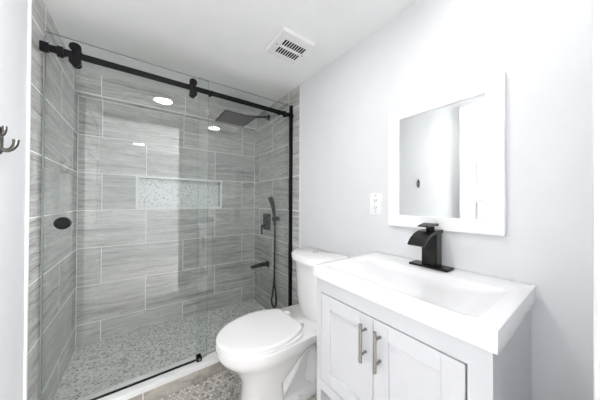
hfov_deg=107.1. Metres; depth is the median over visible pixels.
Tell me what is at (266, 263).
tub spout
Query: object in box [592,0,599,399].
trim
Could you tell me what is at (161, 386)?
shower curb
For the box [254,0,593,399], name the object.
wall
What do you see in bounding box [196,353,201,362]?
guide
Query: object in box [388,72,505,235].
framed mirror
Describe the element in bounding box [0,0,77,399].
wall
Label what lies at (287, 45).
ceiling vent
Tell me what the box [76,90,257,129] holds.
trim
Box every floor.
[53,299,265,399]
[159,369,316,399]
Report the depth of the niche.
2.25 m
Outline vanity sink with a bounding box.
[314,251,535,354]
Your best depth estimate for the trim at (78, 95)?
1.77 m
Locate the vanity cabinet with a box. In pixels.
[317,278,531,399]
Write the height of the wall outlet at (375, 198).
0.126 m
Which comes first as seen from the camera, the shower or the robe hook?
the robe hook
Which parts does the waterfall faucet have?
spout, lever, plate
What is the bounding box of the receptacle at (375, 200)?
[373,198,377,209]
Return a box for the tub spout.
[250,261,268,268]
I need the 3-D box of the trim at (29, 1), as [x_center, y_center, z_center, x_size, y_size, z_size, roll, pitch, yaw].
[-1.231,0.103,0.987,0.028,2.234,0.014,1,0,-36]
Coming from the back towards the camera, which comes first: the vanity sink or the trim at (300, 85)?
the trim at (300, 85)
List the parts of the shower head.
arm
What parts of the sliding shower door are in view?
finger pull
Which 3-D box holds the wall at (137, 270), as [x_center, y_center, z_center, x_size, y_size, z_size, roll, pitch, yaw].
[-1.211,0.111,2.280,1.529,2.234,0.140,1,0,-36]
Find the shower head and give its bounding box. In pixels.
[215,110,269,126]
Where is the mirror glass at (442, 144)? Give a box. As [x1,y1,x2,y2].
[399,93,484,219]
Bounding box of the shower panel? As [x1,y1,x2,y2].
[196,77,292,355]
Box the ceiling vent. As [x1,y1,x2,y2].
[265,27,314,63]
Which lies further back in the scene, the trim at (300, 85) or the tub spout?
the tub spout
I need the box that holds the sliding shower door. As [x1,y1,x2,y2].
[39,31,208,399]
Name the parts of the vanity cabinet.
door, handle, handle, door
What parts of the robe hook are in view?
plate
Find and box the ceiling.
[43,0,418,114]
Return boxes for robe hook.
[0,125,19,153]
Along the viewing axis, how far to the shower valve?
2.34 m
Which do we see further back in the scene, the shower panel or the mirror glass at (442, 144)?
the shower panel
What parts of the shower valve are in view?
plate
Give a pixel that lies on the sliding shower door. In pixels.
(61, 223)
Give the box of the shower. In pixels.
[268,196,279,307]
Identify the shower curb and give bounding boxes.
[77,348,226,399]
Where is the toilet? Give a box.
[216,247,346,399]
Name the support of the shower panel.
on the shower curb
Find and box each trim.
[23,0,31,399]
[75,95,254,347]
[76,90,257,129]
[299,85,300,247]
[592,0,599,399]
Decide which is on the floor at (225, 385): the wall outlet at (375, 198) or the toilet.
the toilet
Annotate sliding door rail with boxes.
[39,40,292,117]
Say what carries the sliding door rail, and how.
attached to the wall at (61, 96)
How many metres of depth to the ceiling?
1.36 m
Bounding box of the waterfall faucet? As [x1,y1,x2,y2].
[407,223,453,272]
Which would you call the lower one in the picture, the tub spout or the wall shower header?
the tub spout
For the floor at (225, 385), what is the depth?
1.43 m
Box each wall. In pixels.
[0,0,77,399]
[76,95,253,346]
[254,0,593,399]
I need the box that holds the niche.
[136,176,221,209]
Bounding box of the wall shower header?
[76,69,257,130]
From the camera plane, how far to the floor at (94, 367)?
1.73 m
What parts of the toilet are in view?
seat, lid, bowl, tank, tank lid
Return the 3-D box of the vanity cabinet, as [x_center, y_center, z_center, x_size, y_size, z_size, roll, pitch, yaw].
[0.433,0.788,0.888,0.503,0.878,0.624,1,0,-36]
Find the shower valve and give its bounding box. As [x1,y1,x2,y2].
[261,214,270,233]
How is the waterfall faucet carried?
on the vanity sink
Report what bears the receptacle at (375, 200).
attached to the wall outlet at (375, 198)
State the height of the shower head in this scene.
0.134 m
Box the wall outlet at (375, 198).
[370,193,381,214]
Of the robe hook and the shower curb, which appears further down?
the shower curb

